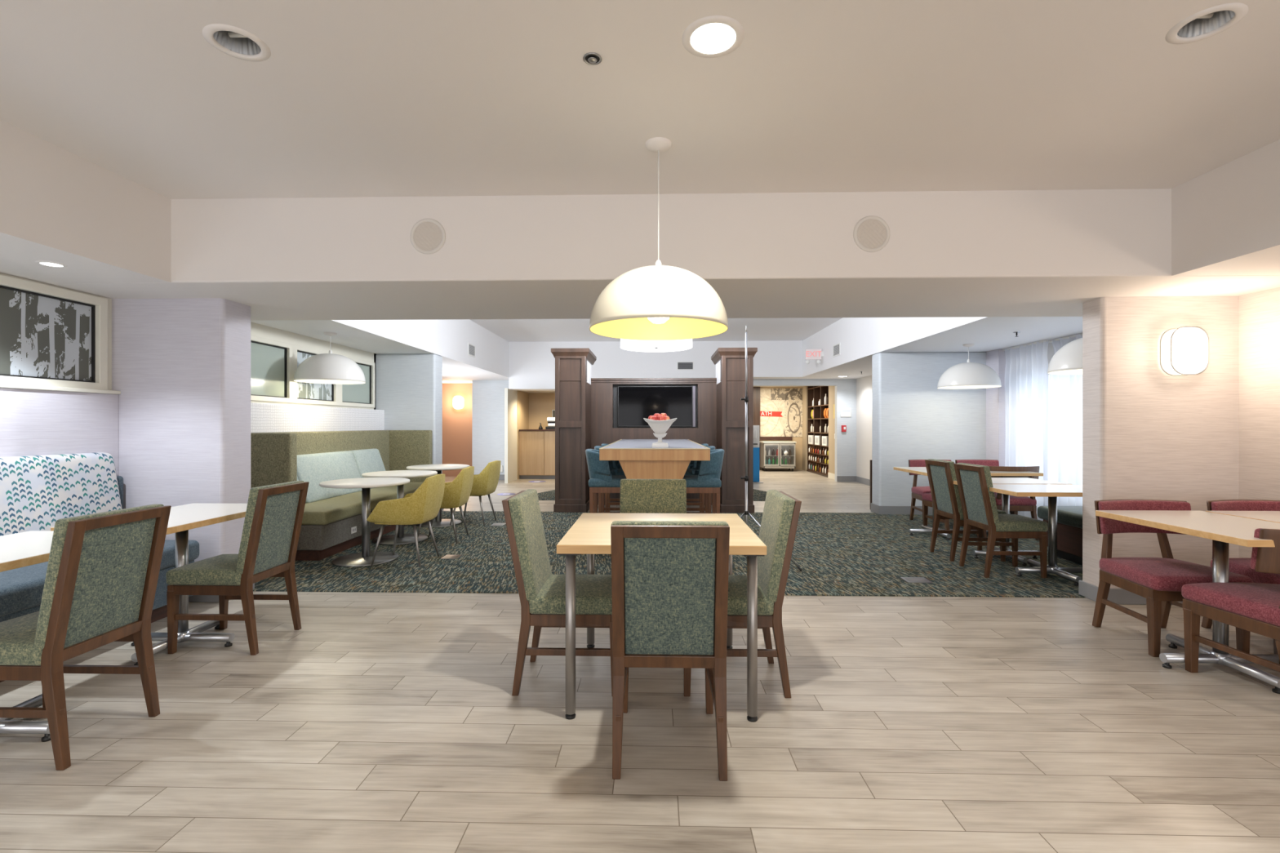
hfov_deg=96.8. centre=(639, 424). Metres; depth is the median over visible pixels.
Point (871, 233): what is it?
grille
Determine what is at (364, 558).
round table
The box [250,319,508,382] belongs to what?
ceiling
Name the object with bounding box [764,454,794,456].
shelf
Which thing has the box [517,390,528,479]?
wall
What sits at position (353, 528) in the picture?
power outlet
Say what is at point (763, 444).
fridge
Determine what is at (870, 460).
wooden board
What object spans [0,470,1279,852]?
floor
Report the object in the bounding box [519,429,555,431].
countertop
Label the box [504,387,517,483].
trim
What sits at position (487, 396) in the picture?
wall
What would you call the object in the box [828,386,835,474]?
wall
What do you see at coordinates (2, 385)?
trim
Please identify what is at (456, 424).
wall
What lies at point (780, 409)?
wall mural
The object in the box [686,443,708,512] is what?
bar stool
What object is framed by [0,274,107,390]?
window
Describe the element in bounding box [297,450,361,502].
cushion
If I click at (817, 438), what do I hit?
box
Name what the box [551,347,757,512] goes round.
wall
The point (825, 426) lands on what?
bottle
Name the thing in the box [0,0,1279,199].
ceiling
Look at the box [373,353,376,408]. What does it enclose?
wall
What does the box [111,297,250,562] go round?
wall
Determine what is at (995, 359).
wall
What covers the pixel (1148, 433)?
wall
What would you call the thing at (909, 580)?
floor outlet
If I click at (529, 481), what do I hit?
floor sticker
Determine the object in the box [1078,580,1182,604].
baseboard
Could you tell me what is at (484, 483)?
chair
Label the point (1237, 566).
chair
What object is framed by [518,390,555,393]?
ceiling
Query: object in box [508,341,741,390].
wall
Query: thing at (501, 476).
baseboard
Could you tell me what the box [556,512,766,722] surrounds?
dining table
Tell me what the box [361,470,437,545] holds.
round table
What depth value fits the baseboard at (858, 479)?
12.54 m
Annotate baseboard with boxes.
[188,582,254,602]
[473,474,504,479]
[827,472,835,479]
[836,475,855,481]
[855,475,870,485]
[871,502,932,514]
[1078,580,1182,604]
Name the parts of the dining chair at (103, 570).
seat, leg, leg, seat frame, backrest, rail, panel, rail, leg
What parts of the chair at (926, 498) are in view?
leg, seat, seat frame, leg, leg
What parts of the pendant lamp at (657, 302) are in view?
cord, lamp shade, bulb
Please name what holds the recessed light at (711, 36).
in the ceiling at (351, 98)
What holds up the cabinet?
on the floor
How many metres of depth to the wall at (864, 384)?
12.50 m
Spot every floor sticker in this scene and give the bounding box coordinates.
[497,493,515,495]
[528,480,546,482]
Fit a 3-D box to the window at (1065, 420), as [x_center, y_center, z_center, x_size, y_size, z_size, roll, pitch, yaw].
[5.049,0.111,5.728,0.106,2.318,2.712,0,0,1]
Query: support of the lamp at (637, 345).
hanging from the ceiling at (771, 329)
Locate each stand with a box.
[739,325,802,571]
[753,425,763,483]
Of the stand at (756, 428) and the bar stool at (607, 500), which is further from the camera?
the stand at (756, 428)
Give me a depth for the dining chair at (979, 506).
4.82 m
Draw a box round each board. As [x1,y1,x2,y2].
[551,409,555,417]
[870,459,871,510]
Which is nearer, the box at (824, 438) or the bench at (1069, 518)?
the bench at (1069, 518)
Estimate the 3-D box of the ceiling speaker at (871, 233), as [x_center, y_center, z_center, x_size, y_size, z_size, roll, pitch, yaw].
[1.463,-1.206,3.588,0.230,0.230,0.010,0,0,1]
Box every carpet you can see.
[253,511,1084,597]
[537,488,766,501]
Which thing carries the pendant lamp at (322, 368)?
hanging from the ceiling at (448, 339)
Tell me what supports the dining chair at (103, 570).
on the floor
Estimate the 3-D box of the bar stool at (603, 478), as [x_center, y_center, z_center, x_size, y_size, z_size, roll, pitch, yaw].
[-0.336,0.777,6.161,0.499,1.030,0.480,0,0,1]
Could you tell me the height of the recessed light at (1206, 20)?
0.096 m
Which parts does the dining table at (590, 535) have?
leg, leg, leg, leg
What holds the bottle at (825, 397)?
on the shelving at (817, 393)
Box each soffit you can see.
[0,119,171,283]
[1171,139,1279,275]
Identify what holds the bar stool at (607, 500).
on the carpet at (837, 553)
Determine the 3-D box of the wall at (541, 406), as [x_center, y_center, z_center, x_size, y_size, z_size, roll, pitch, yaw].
[-0.306,0.200,14.688,5.170,2.200,0.150,0,0,1]
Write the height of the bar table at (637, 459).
1.061 m
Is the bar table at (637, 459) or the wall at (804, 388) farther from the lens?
the wall at (804, 388)
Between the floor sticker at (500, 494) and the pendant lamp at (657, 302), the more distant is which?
the floor sticker at (500, 494)
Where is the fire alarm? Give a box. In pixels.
[841,425,846,431]
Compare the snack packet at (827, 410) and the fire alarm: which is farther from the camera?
the snack packet at (827, 410)
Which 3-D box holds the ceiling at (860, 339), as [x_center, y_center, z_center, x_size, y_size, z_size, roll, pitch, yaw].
[4.852,-1.498,8.918,2.760,0.895,8.120,0,0,1]
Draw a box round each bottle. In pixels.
[824,393,827,404]
[824,423,827,432]
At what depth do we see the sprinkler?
2.28 m
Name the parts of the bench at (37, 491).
backrest, seat, seat, frame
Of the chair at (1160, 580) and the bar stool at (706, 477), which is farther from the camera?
the bar stool at (706, 477)
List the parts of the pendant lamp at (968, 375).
lamp shade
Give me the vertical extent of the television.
0.660 m
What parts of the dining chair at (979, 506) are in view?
leg, rail, panel, rail, backrest, leg, seat frame, leg, seat, leg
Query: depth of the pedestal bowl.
5.77 m
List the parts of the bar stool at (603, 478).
leg, leg, backrest, seat frame, seat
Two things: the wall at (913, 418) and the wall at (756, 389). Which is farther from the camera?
the wall at (756, 389)
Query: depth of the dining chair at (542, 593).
2.73 m
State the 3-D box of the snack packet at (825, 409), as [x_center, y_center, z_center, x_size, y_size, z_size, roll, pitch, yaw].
[4.757,-0.297,14.562,0.070,0.250,0.149,0,0,1]
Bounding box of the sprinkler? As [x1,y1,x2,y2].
[582,52,601,65]
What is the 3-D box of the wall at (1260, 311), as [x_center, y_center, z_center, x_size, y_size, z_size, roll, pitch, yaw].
[4.300,0.185,0.514,0.150,2.229,7.650,0,0,1]
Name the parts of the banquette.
panel, panel, seat, seat, panel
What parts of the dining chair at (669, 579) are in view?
leg, leg, rail, backrest, panel, rail, leg, leg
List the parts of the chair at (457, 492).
leg, leg, leg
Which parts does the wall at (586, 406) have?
moulding, panel, moulding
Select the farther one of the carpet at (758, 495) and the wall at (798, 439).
the wall at (798, 439)
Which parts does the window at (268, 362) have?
pane, pane, pane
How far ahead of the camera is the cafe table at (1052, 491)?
4.83 m
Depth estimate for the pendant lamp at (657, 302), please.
2.75 m
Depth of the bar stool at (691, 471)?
6.87 m
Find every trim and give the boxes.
[0,383,120,394]
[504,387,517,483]
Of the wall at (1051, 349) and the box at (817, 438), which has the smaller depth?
the wall at (1051, 349)
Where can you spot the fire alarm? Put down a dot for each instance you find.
(843, 427)
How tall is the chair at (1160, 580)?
0.823 m
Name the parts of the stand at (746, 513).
leg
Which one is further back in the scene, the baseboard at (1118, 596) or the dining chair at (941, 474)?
the dining chair at (941, 474)
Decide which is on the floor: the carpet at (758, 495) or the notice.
the carpet at (758, 495)
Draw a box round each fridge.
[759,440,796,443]
[759,440,796,471]
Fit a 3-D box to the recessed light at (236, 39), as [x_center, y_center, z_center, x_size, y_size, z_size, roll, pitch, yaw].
[-1.554,-1.515,2.196,0.217,0.096,0.217,0,0,1]
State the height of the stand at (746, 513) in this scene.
2.226 m
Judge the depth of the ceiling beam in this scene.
3.66 m
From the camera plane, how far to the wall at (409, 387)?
8.39 m
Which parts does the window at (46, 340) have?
pane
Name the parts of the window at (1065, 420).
rail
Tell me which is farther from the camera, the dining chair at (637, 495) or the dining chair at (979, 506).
the dining chair at (979, 506)
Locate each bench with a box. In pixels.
[0,452,199,682]
[1037,506,1082,564]
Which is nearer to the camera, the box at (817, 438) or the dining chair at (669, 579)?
the dining chair at (669, 579)
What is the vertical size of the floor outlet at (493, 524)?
0.008 m
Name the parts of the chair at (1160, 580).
leg, seat frame, backrest, leg, leg, seat, leg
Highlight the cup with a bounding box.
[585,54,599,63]
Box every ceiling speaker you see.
[410,218,445,253]
[853,215,890,252]
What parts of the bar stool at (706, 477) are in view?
seat, seat frame, backrest, leg, leg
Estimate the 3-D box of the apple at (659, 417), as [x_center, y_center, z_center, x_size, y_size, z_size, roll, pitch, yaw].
[0.204,-0.067,5.792,0.076,0.075,0.076,0,0,40]
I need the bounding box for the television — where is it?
[617,386,695,426]
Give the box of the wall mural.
[760,388,802,439]
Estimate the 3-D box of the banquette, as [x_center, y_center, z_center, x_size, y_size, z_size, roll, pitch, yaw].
[-3.368,0.684,6.822,0.845,1.215,3.085,0,0,1]
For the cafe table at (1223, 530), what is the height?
0.775 m
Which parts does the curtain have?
rail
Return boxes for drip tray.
[547,422,555,426]
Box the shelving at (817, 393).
[806,386,828,477]
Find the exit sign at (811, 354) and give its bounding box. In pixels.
[805,349,823,364]
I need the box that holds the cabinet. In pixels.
[519,429,555,479]
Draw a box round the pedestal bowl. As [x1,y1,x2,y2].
[643,417,676,447]
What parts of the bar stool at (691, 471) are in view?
seat, backrest, leg, leg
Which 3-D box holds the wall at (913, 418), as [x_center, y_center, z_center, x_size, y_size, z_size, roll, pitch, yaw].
[4.389,0.150,8.339,1.855,2.400,0.300,0,0,1]
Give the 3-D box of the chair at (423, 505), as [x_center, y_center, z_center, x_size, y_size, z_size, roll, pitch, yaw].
[-2.178,0.880,5.378,0.576,0.828,0.596,0,0,1]
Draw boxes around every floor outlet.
[440,555,462,559]
[489,523,506,526]
[899,577,933,582]
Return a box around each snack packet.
[823,408,826,417]
[826,408,828,417]
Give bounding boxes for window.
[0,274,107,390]
[250,335,374,408]
[1048,333,1082,506]
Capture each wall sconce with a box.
[452,395,464,409]
[1160,326,1208,375]
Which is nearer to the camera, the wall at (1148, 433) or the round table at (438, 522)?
the wall at (1148, 433)
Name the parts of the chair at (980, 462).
backrest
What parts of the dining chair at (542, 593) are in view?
rail, leg, backrest, leg, seat, seat frame, leg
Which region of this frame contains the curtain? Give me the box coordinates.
[1002,339,1049,520]
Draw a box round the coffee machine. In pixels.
[545,417,555,429]
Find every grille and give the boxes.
[413,222,442,250]
[857,218,886,248]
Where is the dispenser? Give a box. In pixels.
[753,429,755,438]
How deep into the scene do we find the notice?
13.51 m
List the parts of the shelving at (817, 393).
shelf, shelf, shelf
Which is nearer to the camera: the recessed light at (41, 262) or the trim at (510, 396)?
the recessed light at (41, 262)
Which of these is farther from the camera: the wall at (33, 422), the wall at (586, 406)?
the wall at (586, 406)
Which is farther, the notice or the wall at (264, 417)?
the notice
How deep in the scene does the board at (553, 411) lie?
14.64 m
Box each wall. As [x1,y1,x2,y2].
[0,272,384,432]
[0,387,118,475]
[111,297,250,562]
[250,322,375,409]
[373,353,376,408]
[375,354,442,475]
[442,382,471,476]
[471,380,508,474]
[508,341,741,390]
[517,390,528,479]
[528,393,555,429]
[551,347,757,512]
[741,340,802,378]
[753,378,856,481]
[753,386,759,470]
[760,386,802,470]
[802,386,807,471]
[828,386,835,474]
[856,375,871,479]
[871,351,986,506]
[986,349,1005,466]
[1047,342,1053,365]
[1082,296,1239,588]
[1239,287,1279,558]
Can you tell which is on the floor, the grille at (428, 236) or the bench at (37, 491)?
the bench at (37, 491)
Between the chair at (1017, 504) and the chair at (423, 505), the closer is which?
the chair at (423, 505)
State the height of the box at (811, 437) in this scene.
0.240 m
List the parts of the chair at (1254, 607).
leg, seat, seat frame, backrest, leg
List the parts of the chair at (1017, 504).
leg, seat, seat frame, leg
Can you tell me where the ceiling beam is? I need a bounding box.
[46,188,1279,320]
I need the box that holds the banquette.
[250,430,432,560]
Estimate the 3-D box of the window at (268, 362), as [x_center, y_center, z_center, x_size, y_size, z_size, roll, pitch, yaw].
[-3.959,-0.580,6.499,0.070,0.660,3.650,0,0,1]
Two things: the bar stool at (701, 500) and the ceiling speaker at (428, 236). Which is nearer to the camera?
the ceiling speaker at (428, 236)
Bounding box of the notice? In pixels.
[833,404,835,418]
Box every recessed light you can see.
[35,260,67,266]
[202,23,271,61]
[681,15,744,57]
[1164,2,1248,44]
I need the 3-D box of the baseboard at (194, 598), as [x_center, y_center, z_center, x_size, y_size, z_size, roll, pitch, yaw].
[-3.467,1.242,4.335,0.845,0.115,0.332,0,0,1]
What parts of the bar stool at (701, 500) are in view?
backrest, leg, leg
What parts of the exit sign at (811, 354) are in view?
panel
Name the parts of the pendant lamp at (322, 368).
lamp shade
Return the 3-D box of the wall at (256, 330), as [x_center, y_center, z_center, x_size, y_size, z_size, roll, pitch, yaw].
[-4.029,0.125,6.486,0.150,2.350,3.960,0,0,1]
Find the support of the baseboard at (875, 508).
attached to the wall at (913, 418)
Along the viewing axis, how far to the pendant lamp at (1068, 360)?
5.15 m
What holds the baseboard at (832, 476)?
attached to the wall at (831, 388)
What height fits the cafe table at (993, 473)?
0.767 m
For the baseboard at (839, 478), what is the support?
attached to the wall at (845, 388)
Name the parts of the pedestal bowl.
stem, dish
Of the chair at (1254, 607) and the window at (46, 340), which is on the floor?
the chair at (1254, 607)
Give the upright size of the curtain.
2.318 m
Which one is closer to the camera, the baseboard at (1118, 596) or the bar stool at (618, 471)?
the baseboard at (1118, 596)
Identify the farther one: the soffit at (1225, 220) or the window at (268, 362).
the window at (268, 362)
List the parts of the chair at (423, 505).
leg, leg, leg, leg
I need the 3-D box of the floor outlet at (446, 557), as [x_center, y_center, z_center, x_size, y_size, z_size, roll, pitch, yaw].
[-1.837,1.288,5.549,0.160,0.008,0.160,0,0,1]
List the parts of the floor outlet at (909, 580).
lid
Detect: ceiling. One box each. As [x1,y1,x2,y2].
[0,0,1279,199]
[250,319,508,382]
[469,317,842,342]
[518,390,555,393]
[753,386,803,386]
[798,316,1082,378]
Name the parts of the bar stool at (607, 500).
leg, leg, backrest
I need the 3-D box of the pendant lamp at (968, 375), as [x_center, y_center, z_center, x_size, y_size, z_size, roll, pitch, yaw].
[4.283,-0.770,7.412,0.721,0.560,0.721,0,0,29]
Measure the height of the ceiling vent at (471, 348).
0.210 m
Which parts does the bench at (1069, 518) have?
seat, seat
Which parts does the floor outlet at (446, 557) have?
lid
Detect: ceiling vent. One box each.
[467,342,475,357]
[832,342,840,357]
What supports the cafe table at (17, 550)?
on the floor
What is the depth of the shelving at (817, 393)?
15.32 m
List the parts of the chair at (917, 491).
leg, seat frame, seat, backrest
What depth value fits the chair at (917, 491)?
7.62 m
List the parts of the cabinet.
door, door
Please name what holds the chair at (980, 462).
on the carpet at (837, 553)
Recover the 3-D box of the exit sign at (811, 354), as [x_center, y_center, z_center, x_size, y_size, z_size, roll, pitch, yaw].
[3.353,-1.314,10.967,0.342,0.292,0.120,0,0,1]
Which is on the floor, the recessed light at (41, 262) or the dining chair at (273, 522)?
the dining chair at (273, 522)
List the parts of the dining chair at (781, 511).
leg, seat frame, seat, leg, backrest, leg, rail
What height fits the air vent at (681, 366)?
0.190 m
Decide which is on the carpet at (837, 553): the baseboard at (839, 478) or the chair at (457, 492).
the chair at (457, 492)
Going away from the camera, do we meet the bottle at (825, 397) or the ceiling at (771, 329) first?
the ceiling at (771, 329)
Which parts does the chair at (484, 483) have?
leg, leg, leg, leg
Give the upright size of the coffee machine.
0.290 m
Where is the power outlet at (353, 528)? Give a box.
[351,525,356,533]
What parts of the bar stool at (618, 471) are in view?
leg, leg, backrest, seat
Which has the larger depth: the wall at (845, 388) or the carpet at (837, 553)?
the wall at (845, 388)
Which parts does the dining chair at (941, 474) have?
leg, rail, panel, rail, backrest, seat frame, leg, leg, seat, leg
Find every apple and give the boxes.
[650,416,657,420]
[656,415,663,420]
[662,416,670,420]
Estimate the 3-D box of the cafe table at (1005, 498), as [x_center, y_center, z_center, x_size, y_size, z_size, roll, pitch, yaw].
[3.406,0.908,5.439,0.890,0.767,0.750,0,0,1]
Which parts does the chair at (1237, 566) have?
leg, seat, backrest, leg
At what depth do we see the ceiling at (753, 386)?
16.30 m
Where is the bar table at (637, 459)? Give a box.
[599,439,710,479]
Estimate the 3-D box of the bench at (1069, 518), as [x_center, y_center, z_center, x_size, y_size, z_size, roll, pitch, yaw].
[4.351,1.050,5.039,0.720,0.485,1.440,0,0,1]
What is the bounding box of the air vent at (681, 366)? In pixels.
[676,361,693,370]
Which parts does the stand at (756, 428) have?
white panel, blue panel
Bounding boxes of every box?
[808,435,813,444]
[814,435,820,444]
[822,435,828,445]
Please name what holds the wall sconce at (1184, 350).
attached to the wall at (1148, 433)
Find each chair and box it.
[0,504,171,770]
[165,480,309,655]
[366,474,444,567]
[414,466,474,544]
[449,460,501,526]
[502,488,612,696]
[610,520,729,781]
[619,479,686,513]
[683,489,801,697]
[908,459,963,526]
[921,493,986,539]
[924,458,1006,561]
[953,462,1048,577]
[955,459,1012,514]
[988,466,1039,540]
[1092,499,1253,657]
[1181,528,1279,672]
[1201,499,1279,654]
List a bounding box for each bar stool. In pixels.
[585,448,626,513]
[594,445,624,513]
[600,443,622,512]
[682,448,724,513]
[684,445,715,513]
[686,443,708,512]
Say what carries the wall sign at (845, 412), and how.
attached to the wall at (845, 388)
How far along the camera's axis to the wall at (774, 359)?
12.48 m
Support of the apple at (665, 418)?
in the pedestal bowl
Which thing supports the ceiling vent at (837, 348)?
in the ceiling at (860, 339)
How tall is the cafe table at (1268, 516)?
0.775 m
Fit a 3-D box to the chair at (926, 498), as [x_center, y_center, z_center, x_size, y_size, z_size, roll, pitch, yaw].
[3.704,0.880,6.695,0.560,0.823,0.552,0,0,1]
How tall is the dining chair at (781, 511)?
0.945 m
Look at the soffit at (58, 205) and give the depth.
3.16 m
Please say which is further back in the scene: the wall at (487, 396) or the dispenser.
the wall at (487, 396)
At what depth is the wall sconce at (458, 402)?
14.21 m
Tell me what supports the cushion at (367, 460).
on the banquette
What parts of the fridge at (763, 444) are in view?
door, door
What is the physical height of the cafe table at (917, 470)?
0.767 m
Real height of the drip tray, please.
0.080 m
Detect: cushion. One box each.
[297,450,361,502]
[349,448,386,488]
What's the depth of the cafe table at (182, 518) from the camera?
3.33 m
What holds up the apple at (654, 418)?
in the pedestal bowl
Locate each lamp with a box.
[293,332,365,384]
[589,137,728,340]
[620,338,692,351]
[937,343,1001,389]
[1047,337,1082,374]
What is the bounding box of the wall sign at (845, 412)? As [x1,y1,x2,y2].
[840,408,851,417]
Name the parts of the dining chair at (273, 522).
leg, seat, leg, seat frame, leg, backrest, rail, panel, rail, leg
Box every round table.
[319,477,409,567]
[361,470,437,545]
[406,463,469,527]
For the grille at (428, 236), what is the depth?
3.66 m
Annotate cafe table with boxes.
[0,530,53,742]
[50,503,247,665]
[893,466,962,540]
[953,477,1070,565]
[970,471,1043,533]
[989,484,1082,586]
[1095,510,1279,693]
[1205,511,1279,523]
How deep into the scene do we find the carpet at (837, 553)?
5.29 m

